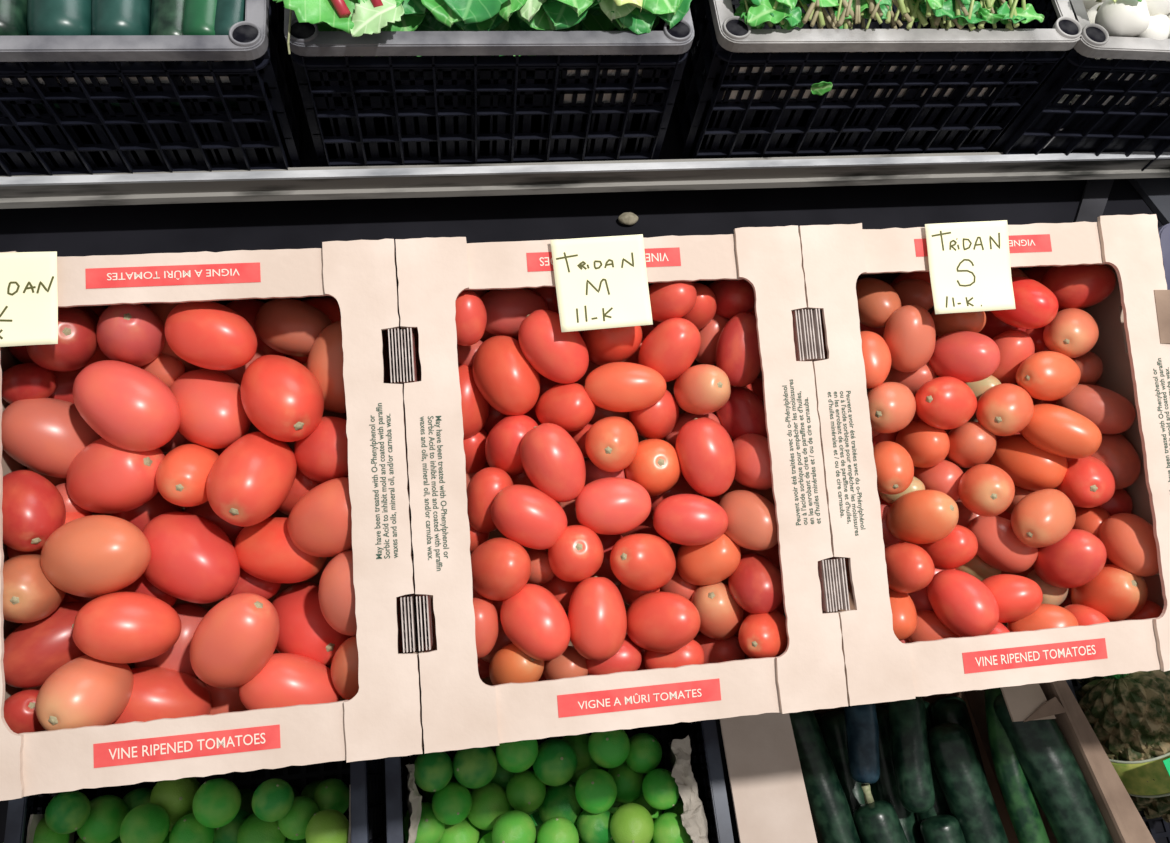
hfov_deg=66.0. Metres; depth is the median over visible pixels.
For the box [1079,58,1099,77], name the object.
onion
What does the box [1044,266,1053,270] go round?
tomato
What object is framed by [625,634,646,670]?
tomato
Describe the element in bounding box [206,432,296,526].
tomato
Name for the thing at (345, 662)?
tomato
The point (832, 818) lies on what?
squash
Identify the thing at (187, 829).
lime
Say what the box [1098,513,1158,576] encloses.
tomato
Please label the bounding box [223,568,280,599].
tomato
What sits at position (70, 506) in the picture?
tomato
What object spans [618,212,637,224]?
garlic clove
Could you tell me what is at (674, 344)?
tomato
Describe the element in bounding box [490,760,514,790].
lime
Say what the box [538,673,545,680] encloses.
tomato
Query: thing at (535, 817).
lime
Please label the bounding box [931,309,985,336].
tomato
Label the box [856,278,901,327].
tomato
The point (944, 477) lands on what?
tomato
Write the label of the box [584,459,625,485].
tomato
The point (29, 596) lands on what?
tomato
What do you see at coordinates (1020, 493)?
tomato
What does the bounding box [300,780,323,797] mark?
lime
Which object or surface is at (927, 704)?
squash
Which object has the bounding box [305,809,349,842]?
lime
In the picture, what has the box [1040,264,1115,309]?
tomato
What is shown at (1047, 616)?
tomato
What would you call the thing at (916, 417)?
tomato
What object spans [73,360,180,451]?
tomato
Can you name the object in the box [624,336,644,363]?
tomato
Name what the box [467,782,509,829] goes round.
lime
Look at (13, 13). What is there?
squash
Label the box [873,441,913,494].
tomato
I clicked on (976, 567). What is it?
tomato
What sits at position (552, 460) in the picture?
tomato
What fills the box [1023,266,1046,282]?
tomato
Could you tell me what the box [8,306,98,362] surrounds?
tomato
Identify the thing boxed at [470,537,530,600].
tomato
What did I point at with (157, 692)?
tomato
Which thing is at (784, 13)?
bunch
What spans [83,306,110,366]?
tomato
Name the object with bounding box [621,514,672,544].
tomato
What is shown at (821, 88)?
herb leaf
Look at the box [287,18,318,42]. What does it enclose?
socket
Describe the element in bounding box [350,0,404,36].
leaf
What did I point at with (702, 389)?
tomato
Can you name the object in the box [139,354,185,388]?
tomato
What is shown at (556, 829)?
lime
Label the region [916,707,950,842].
squash
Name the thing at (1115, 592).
tomato
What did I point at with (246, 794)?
lime
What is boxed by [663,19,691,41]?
socket
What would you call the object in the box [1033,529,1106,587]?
tomato
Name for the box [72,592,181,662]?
tomato
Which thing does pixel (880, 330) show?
tomato
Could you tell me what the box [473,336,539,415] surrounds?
tomato
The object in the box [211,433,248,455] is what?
tomato
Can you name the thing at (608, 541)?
tomato
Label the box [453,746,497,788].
lime
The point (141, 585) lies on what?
tomato
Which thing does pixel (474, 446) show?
tomato
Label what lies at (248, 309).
tomato
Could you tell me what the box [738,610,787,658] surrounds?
tomato
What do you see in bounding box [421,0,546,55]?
bunch
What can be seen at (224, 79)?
paper liner
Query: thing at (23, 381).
tomato
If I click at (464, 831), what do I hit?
lime
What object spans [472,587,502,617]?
tomato
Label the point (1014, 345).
tomato
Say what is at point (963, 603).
tomato
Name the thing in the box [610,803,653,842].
lime
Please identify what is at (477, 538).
tomato
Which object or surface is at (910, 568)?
tomato
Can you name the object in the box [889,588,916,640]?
tomato
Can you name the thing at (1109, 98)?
paper liner
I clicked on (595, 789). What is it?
lime
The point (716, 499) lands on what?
tomato
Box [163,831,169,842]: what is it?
lime
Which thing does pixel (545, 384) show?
tomato
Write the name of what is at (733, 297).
tomato
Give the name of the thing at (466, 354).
tomato
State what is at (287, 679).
tomato
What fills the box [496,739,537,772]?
lime
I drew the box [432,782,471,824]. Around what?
lime
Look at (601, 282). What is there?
sticky note
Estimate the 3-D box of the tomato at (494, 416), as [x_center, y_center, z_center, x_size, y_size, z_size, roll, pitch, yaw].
[-0.078,-0.006,0.744,0.054,0.050,0.041,13,68,-1]
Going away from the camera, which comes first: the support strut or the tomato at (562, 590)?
the tomato at (562, 590)
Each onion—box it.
[1058,94,1068,102]
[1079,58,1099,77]
[1083,0,1104,8]
[1087,2,1102,23]
[1095,0,1149,36]
[1134,14,1169,39]
[1146,0,1169,15]
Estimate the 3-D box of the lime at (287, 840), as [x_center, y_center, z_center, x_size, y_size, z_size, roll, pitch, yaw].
[-0.326,0.491,1.008,0.050,0.049,0.050,-18,72,-13]
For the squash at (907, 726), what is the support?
on the squash at (885, 788)
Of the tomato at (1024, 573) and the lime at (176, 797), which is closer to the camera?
the tomato at (1024, 573)
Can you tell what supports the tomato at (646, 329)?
in the carton at (461, 710)
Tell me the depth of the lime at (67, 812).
0.93 m
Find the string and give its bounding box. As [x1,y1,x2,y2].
[287,10,291,53]
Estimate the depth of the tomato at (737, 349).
0.69 m
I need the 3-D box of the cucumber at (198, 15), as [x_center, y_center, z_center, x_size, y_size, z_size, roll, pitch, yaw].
[-0.330,-0.410,0.798,0.036,0.038,0.201,-1,69,-7]
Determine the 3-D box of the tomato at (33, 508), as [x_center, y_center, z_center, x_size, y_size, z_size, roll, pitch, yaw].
[-0.394,0.062,0.634,0.047,0.050,0.063,-36,76,-18]
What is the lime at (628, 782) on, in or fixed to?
on the lime at (616, 804)
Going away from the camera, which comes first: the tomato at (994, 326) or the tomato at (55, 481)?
the tomato at (55, 481)
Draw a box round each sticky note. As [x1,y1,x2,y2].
[0,251,57,346]
[550,234,652,331]
[925,220,1015,313]
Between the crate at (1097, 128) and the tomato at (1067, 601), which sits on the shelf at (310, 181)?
the crate at (1097, 128)
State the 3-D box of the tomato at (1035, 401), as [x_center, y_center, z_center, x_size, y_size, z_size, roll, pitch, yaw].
[0.421,-0.014,0.797,0.045,0.060,0.050,8,68,-3]
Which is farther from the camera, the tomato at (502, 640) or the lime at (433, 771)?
the lime at (433, 771)
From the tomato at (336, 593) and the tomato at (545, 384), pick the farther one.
the tomato at (545, 384)
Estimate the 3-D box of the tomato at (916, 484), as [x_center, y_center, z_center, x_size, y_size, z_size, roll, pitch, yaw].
[0.258,0.056,0.735,0.032,0.034,0.028,26,68,4]
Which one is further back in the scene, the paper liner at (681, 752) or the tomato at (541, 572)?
the paper liner at (681, 752)
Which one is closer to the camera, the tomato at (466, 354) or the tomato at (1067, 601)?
the tomato at (466, 354)
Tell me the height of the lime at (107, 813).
0.051 m
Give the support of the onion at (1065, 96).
on the onion
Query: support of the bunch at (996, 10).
in the crate at (710, 126)
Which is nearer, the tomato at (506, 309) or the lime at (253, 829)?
the tomato at (506, 309)
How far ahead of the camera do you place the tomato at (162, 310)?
0.67 m
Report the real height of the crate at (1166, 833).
0.128 m
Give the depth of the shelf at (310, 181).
0.94 m
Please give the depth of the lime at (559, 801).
1.02 m
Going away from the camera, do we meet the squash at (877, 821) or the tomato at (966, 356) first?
the tomato at (966, 356)
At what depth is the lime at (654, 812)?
1.05 m
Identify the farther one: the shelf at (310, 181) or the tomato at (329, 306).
the shelf at (310, 181)
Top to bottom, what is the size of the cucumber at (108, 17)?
0.047 m
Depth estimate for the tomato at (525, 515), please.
0.64 m
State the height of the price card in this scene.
0.013 m
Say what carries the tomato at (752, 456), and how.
in the carton at (461, 710)
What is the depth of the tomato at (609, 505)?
0.65 m
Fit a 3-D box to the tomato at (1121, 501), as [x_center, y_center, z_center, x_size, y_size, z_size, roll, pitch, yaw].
[0.441,0.068,0.770,0.040,0.047,0.039,15,68,-1]
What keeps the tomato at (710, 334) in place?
in the carton at (461, 710)
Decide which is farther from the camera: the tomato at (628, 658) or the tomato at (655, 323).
the tomato at (655, 323)
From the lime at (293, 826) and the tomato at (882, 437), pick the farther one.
the lime at (293, 826)
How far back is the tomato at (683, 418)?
0.71 m
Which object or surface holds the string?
on the crate at (432, 133)
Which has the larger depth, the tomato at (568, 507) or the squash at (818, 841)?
the squash at (818, 841)
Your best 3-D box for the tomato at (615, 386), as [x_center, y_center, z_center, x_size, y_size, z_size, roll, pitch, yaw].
[0.030,-0.026,0.678,0.062,0.039,0.037,3,68,-6]
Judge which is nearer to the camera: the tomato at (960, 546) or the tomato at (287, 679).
the tomato at (287, 679)
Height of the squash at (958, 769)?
0.058 m
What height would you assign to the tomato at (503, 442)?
0.057 m
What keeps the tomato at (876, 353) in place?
in the carton at (1132, 345)
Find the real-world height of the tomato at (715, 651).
0.047 m
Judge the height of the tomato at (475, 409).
0.047 m
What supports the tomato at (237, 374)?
in the carton at (383, 719)
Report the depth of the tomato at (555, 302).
0.70 m
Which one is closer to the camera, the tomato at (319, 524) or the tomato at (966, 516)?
the tomato at (319, 524)
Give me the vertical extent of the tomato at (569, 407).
0.047 m
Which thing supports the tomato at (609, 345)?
in the carton at (461, 710)
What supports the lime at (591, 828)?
in the crate at (702, 736)
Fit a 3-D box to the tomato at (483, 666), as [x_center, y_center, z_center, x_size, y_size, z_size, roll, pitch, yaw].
[-0.083,0.191,0.720,0.029,0.038,0.029,-38,77,-19]
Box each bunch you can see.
[273,0,439,56]
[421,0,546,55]
[458,0,656,55]
[514,0,691,30]
[734,0,838,29]
[802,0,912,28]
[885,0,988,30]
[957,0,1043,30]
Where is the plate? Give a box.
[1128,177,1169,224]
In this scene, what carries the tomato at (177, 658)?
in the carton at (383, 719)
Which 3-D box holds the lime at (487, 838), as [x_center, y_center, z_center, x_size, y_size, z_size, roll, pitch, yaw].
[-0.099,0.484,1.009,0.047,0.050,0.047,34,69,7]
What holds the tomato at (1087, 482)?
in the carton at (1132, 345)
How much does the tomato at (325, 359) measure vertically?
0.057 m
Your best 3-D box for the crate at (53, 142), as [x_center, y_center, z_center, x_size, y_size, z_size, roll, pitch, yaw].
[-0.468,-0.445,0.871,0.351,0.188,0.394,-4,69,-8]
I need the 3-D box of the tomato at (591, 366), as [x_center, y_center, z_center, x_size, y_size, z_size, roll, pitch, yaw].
[0.004,-0.044,0.773,0.046,0.058,0.048,-11,70,-11]
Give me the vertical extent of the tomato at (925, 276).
0.055 m
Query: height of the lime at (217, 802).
0.049 m
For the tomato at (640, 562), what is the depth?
0.65 m
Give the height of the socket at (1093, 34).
0.007 m
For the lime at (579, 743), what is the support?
on the lime at (593, 766)
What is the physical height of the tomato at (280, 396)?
0.061 m
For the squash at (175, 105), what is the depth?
0.83 m
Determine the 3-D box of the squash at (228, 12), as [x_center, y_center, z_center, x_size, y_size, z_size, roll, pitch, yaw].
[-0.307,-0.410,0.804,0.040,0.043,0.201,0,68,-6]
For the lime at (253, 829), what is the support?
on the lime
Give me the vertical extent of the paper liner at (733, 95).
0.089 m
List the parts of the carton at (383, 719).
panel, panel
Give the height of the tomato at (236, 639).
0.064 m
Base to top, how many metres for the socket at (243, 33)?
0.007 m
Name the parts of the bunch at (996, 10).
stem, stem, stem, stem, stem, stem, stem, stem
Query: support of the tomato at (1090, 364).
in the carton at (1132, 345)
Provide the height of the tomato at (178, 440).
0.040 m
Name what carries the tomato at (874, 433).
in the carton at (1132, 345)
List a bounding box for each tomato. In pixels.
[1,398,101,477]
[2,363,56,403]
[2,470,65,551]
[3,554,65,622]
[3,601,87,687]
[4,689,45,733]
[7,512,92,558]
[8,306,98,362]
[22,686,41,690]
[26,307,97,371]
[27,467,65,485]
[35,655,133,730]
[40,515,150,597]
[48,367,84,403]
[56,483,92,512]
[66,438,164,513]
[66,593,96,601]
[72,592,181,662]
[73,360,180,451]
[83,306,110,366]
[96,304,165,366]
[110,492,184,530]
[112,667,211,723]
[117,574,176,606]
[134,603,207,676]
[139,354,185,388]
[142,511,239,603]
[148,303,198,371]
[155,444,218,506]
[160,431,191,452]
[164,301,256,369]
[170,369,250,448]
[183,501,271,545]
[190,593,279,688]
[198,679,246,714]
[199,347,265,385]
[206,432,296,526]
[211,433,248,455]
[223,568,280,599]
[226,299,285,356]
[234,517,326,582]
[239,653,340,709]
[240,355,323,441]
[255,298,331,356]
[272,582,351,665]
[278,469,321,514]
[286,355,303,363]
[287,477,351,556]
[289,297,340,362]
[293,416,348,482]
[306,321,346,412]
[318,550,356,635]
[331,636,358,699]
[455,290,486,345]
[457,340,482,366]
[458,365,489,438]
[463,428,487,472]
[466,463,489,489]
[466,467,512,532]
[469,524,489,552]
[470,290,495,340]
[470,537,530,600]
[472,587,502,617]
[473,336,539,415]
[473,597,498,658]
[477,658,489,678]
[481,288,547,336]
[481,618,511,662]
[483,405,507,433]
[485,415,537,476]
[489,643,543,684]
[491,485,566,549]
[500,584,570,660]
[510,471,535,487]
[518,309,588,383]
[520,423,585,501]
[523,373,561,424]
[526,287,556,311]
[526,549,554,584]
[535,383,595,431]
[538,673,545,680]
[540,575,579,611]
[543,646,587,679]
[548,525,603,581]
[553,291,558,312]
[556,498,580,525]
[568,423,592,457]
[568,576,626,660]
[574,361,599,385]
[575,477,650,534]
[582,326,641,365]
[584,362,666,411]
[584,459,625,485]
[585,416,638,471]
[585,639,641,674]
[589,406,630,423]
[591,533,622,584]
[610,534,675,590]
[620,583,659,604]
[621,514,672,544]
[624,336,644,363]
[624,439,680,496]
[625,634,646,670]
[626,592,700,652]
[629,390,678,439]
[638,318,700,381]
[641,325,653,337]
[644,640,704,668]
[648,281,696,321]
[650,472,703,515]
[652,281,697,327]
[652,494,727,545]
[660,569,698,599]
[664,412,720,447]
[674,364,730,414]
[675,417,735,496]
[676,533,740,585]
[682,283,716,329]
[690,582,742,639]
[693,633,744,663]
[695,313,729,364]
[704,495,719,503]
[709,279,754,318]
[715,376,763,412]
[716,312,760,386]
[716,386,766,440]
[718,490,777,550]
[719,479,774,505]
[728,553,782,613]
[732,433,771,489]
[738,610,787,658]
[739,601,783,628]
[740,543,780,571]
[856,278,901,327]
[860,323,884,337]
[860,331,891,388]
[867,382,915,432]
[872,430,879,436]
[872,430,899,445]
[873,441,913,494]
[877,490,890,505]
[879,477,924,504]
[880,504,900,547]
[883,305,935,371]
[883,362,936,395]
[885,543,934,592]
[887,490,958,543]
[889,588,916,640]
[890,272,930,286]
[893,279,933,310]
[895,420,949,467]
[907,610,959,642]
[908,586,933,610]
[911,396,920,421]
[914,459,963,500]
[915,376,976,429]
[918,525,977,569]
[927,569,998,636]
[928,331,999,382]
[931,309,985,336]
[946,421,995,467]
[955,499,979,527]
[955,555,1001,580]
[958,464,1014,516]
[966,375,1000,401]
[968,516,1037,572]
[976,383,1033,435]
[979,311,1025,338]
[981,574,1042,622]
[985,432,1019,464]
[988,622,1009,634]
[990,434,1067,490]
[991,276,1058,328]
[992,329,1034,383]
[997,511,1010,519]
[1001,565,1033,576]
[1005,485,1034,513]
[1006,604,1078,631]
[1011,268,1028,277]
[1011,489,1075,547]
[1016,351,1080,400]
[1020,404,1101,458]
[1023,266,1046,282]
[1026,326,1050,352]
[1026,569,1067,605]
[1032,398,1056,404]
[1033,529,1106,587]
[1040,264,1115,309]
[1043,308,1098,357]
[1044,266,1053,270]
[1056,384,1135,434]
[1056,456,1115,507]
[1059,588,1071,607]
[1064,604,1109,625]
[1070,564,1147,621]
[1071,351,1102,384]
[1072,507,1110,537]
[1091,433,1140,489]
[1098,489,1132,515]
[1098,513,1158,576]
[1128,600,1162,619]
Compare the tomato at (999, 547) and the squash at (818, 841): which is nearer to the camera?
the tomato at (999, 547)
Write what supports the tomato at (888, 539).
on the tomato
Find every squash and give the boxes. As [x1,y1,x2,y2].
[0,0,27,35]
[151,0,193,110]
[214,0,245,60]
[789,710,860,842]
[813,823,819,842]
[819,710,864,842]
[844,703,879,783]
[853,783,908,842]
[870,707,919,842]
[875,704,922,842]
[887,696,934,812]
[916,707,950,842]
[920,814,965,842]
[924,700,933,727]
[927,723,1008,842]
[931,698,982,768]
[933,696,987,781]
[985,687,1049,842]
[993,693,1113,842]
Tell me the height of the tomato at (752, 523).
0.050 m
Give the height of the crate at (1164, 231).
0.235 m
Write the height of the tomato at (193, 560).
0.061 m
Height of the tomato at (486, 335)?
0.053 m
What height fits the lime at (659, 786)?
0.043 m
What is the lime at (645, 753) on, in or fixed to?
in the crate at (702, 736)
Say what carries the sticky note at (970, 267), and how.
attached to the carton at (1132, 345)
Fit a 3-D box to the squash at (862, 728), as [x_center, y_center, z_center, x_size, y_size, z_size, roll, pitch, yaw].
[0.333,0.381,1.079,0.038,0.038,0.100,3,68,-5]
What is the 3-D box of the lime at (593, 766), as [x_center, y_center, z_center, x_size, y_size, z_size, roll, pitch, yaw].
[-0.006,0.424,1.100,0.047,0.046,0.046,36,69,8]
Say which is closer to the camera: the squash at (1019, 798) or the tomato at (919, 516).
the tomato at (919, 516)
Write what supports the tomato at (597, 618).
in the carton at (461, 710)
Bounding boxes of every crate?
[0,0,303,176]
[4,759,384,842]
[284,7,693,166]
[385,719,733,842]
[673,0,1081,158]
[986,0,1169,170]
[1066,679,1169,842]
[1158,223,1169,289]
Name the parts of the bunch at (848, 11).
stem, stem, stem, stem, stem, stem, stem, stem, stem, stem, stem, stem, stem, stem, stem, stem, stem, stem, stem, stem, stem, stem, stem, stem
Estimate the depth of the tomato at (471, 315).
0.65 m
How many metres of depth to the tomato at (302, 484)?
0.68 m
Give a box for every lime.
[26,817,69,842]
[45,791,90,833]
[75,837,118,842]
[77,795,128,842]
[120,803,169,842]
[122,788,152,811]
[150,777,199,822]
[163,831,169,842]
[169,813,214,842]
[192,778,240,827]
[213,808,250,842]
[237,813,285,842]
[239,789,254,813]
[252,778,293,821]
[278,796,318,839]
[284,838,305,842]
[290,785,299,796]
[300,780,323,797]
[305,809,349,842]
[311,778,348,813]
[403,802,444,842]
[413,751,452,791]
[423,773,457,802]
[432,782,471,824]
[438,817,479,842]
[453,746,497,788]
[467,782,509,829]
[478,828,491,839]
[479,831,492,842]
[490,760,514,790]
[492,810,535,842]
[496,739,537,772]
[506,770,545,812]
[529,812,542,836]
[533,738,577,785]
[537,817,578,842]
[538,782,583,825]
[562,733,592,771]
[569,761,598,782]
[575,769,616,813]
[577,810,611,842]
[588,729,629,768]
[607,761,643,802]
[608,801,622,815]
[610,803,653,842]
[623,793,661,821]
[625,733,661,772]
[642,768,678,809]
[653,812,684,842]
[664,802,701,828]
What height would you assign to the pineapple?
0.237 m
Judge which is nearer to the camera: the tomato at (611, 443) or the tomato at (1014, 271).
the tomato at (611, 443)
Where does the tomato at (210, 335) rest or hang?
in the carton at (383, 719)
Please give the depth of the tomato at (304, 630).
0.66 m
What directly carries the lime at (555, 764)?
in the crate at (702, 736)
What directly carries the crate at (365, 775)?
on the shelf at (296, 783)
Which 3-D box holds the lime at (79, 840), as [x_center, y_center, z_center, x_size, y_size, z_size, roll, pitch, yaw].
[-0.541,0.474,0.996,0.047,0.047,0.046,-12,70,-11]
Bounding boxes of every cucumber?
[27,0,91,35]
[91,0,150,34]
[150,0,184,34]
[182,0,216,34]
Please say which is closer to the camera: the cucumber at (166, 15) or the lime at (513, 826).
the cucumber at (166, 15)
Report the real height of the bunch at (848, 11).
0.048 m
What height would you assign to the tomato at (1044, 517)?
0.046 m
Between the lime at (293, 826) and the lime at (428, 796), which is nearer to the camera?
the lime at (293, 826)
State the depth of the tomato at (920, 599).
0.73 m
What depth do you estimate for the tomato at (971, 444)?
0.72 m
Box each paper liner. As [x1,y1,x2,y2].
[2,61,229,84]
[27,813,74,842]
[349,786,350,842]
[401,760,424,842]
[564,55,641,102]
[669,736,703,842]
[722,51,1022,99]
[1044,59,1169,147]
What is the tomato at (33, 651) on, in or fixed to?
in the carton at (383, 719)
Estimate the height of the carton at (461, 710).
0.247 m
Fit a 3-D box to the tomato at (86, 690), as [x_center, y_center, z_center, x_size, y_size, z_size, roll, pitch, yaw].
[-0.340,0.187,0.615,0.051,0.064,0.058,26,68,4]
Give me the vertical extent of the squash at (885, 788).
0.045 m
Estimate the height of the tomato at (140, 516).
0.070 m
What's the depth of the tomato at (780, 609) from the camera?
0.73 m
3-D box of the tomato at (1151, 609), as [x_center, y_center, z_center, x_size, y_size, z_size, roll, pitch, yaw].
[0.453,0.162,0.740,0.034,0.043,0.034,-24,73,-15]
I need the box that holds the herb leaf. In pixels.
[811,81,832,95]
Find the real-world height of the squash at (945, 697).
0.047 m
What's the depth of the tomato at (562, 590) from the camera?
0.69 m
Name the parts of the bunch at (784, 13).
stem, stem, stem, stem, stem, stem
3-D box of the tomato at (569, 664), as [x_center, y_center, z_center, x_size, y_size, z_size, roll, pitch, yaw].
[-0.015,0.185,0.680,0.034,0.041,0.031,-24,73,-15]
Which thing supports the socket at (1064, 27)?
attached to the crate at (710, 126)
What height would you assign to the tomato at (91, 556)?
0.063 m
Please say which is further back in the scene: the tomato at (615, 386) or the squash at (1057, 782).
the squash at (1057, 782)
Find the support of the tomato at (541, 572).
in the carton at (461, 710)
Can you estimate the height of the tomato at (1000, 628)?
0.040 m
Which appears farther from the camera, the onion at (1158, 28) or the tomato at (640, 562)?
the onion at (1158, 28)
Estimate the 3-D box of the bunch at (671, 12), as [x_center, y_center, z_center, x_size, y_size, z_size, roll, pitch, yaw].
[0.018,-0.491,0.856,0.172,0.111,0.338,3,68,-6]
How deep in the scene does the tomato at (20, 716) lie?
0.61 m
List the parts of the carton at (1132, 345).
panel, panel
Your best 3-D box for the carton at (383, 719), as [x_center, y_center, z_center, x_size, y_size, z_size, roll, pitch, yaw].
[-0.280,0.067,0.676,0.300,0.247,0.378,-4,69,-8]
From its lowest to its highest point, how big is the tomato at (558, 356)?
0.044 m
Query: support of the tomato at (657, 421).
in the carton at (461, 710)
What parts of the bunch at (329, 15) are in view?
stem, stem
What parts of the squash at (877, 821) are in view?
stem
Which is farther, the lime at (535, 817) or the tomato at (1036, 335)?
the lime at (535, 817)
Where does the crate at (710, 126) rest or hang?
on the shelf at (310, 181)
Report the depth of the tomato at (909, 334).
0.70 m
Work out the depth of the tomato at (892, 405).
0.69 m
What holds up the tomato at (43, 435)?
in the carton at (383, 719)
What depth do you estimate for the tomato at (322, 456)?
0.65 m
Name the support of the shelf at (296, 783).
on the floor
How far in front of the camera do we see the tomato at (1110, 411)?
0.74 m
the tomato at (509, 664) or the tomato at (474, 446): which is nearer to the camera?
the tomato at (509, 664)
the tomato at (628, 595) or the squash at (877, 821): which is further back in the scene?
the squash at (877, 821)
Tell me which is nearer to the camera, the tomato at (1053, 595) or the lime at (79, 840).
the tomato at (1053, 595)
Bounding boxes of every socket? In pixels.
[229,21,260,46]
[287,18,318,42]
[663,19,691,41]
[723,16,750,39]
[1053,16,1081,38]
[1082,23,1108,45]
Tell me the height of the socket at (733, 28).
0.007 m
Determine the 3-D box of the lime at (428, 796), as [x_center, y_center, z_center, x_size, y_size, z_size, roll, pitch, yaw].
[-0.178,0.455,1.120,0.049,0.050,0.049,-23,73,-15]
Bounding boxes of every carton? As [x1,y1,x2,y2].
[0,239,423,800]
[395,225,847,753]
[720,680,1154,842]
[798,214,1169,705]
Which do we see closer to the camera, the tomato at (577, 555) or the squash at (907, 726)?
the tomato at (577, 555)
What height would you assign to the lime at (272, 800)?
0.044 m
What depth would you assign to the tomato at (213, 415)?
0.65 m
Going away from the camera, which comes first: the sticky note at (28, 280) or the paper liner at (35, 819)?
the sticky note at (28, 280)
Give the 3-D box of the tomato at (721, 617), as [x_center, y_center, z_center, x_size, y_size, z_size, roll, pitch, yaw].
[0.102,0.147,0.701,0.044,0.054,0.042,13,68,-1]
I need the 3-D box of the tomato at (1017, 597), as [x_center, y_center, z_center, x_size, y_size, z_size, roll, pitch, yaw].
[0.333,0.140,0.712,0.048,0.043,0.038,7,68,-4]
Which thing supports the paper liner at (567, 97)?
in the crate at (432, 133)
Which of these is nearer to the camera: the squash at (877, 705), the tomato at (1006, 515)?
the tomato at (1006, 515)
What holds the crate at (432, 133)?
on the shelf at (310, 181)
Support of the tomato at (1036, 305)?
in the carton at (1132, 345)
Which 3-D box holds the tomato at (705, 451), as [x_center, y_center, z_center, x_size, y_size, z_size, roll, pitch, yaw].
[0.092,0.027,0.682,0.043,0.045,0.060,-11,70,-11]
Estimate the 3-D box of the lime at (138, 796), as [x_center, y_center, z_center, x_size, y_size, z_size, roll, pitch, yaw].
[-0.503,0.437,1.018,0.044,0.043,0.043,-4,69,-8]
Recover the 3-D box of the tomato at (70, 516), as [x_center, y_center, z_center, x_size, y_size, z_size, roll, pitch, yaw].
[-0.393,0.089,0.667,0.064,0.050,0.046,-22,73,-14]
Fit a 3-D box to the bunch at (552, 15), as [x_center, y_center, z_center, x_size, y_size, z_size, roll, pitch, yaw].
[-0.042,-0.494,0.848,0.203,0.115,0.341,1,68,-6]
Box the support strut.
[1074,179,1113,221]
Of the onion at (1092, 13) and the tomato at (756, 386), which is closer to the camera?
the tomato at (756, 386)
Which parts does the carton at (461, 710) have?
panel, panel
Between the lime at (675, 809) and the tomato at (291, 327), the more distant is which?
the lime at (675, 809)
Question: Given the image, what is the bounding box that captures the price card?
[1163,758,1169,775]
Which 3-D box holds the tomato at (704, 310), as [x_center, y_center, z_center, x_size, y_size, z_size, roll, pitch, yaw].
[0.086,-0.090,0.713,0.034,0.046,0.034,-26,74,-16]
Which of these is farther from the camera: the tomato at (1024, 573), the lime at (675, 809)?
the lime at (675, 809)
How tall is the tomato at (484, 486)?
0.044 m
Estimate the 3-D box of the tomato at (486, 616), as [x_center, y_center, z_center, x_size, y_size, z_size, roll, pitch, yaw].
[-0.079,0.151,0.658,0.032,0.038,0.043,0,69,-7]
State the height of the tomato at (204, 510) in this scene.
0.060 m
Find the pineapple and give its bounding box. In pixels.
[1075,669,1169,822]
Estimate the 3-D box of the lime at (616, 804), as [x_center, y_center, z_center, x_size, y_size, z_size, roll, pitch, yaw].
[0.033,0.453,1.096,0.049,0.049,0.049,18,68,1]
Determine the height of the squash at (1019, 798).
0.042 m
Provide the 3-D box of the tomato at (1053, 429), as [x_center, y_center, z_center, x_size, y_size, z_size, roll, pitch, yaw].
[0.382,0.008,0.725,0.060,0.043,0.037,34,69,7]
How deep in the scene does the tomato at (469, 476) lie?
0.73 m
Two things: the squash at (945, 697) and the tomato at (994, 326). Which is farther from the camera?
the squash at (945, 697)
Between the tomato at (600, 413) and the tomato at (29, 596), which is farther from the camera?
the tomato at (600, 413)
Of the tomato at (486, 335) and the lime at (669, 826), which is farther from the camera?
the lime at (669, 826)
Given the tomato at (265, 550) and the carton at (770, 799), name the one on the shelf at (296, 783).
the carton at (770, 799)
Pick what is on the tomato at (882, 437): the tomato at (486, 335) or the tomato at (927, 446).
the tomato at (927, 446)
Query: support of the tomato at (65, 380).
in the carton at (383, 719)
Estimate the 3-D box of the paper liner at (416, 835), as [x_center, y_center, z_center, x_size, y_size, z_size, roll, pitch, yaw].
[-0.179,0.551,0.974,0.024,0.122,0.348,-4,69,-8]
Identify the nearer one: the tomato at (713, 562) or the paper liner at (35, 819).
the tomato at (713, 562)
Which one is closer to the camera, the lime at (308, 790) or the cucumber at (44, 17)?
the cucumber at (44, 17)
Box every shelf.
[0,0,1169,208]
[0,179,1163,256]
[0,678,1169,842]
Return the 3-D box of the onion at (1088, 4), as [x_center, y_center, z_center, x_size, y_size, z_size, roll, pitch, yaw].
[0.544,-0.467,0.970,0.044,0.043,0.043,27,68,4]
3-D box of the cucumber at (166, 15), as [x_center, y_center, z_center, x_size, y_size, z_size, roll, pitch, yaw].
[-0.360,-0.405,0.801,0.041,0.042,0.200,-4,69,-8]
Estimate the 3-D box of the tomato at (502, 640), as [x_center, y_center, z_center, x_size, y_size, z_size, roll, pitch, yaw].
[-0.066,0.170,0.698,0.040,0.045,0.034,-6,69,-9]
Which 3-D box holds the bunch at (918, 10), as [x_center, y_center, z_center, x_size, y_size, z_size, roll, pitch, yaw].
[0.314,-0.491,0.876,0.223,0.053,0.286,26,68,4]
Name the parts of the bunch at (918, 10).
stem, stem, stem, stem, stem, stem, stem, stem, stem, stem, stem, stem, stem, stem, stem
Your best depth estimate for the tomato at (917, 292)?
0.74 m
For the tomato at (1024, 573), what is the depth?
0.78 m
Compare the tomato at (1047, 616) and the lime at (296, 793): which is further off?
the lime at (296, 793)
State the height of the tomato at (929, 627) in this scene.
0.038 m
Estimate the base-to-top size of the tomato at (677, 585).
0.040 m

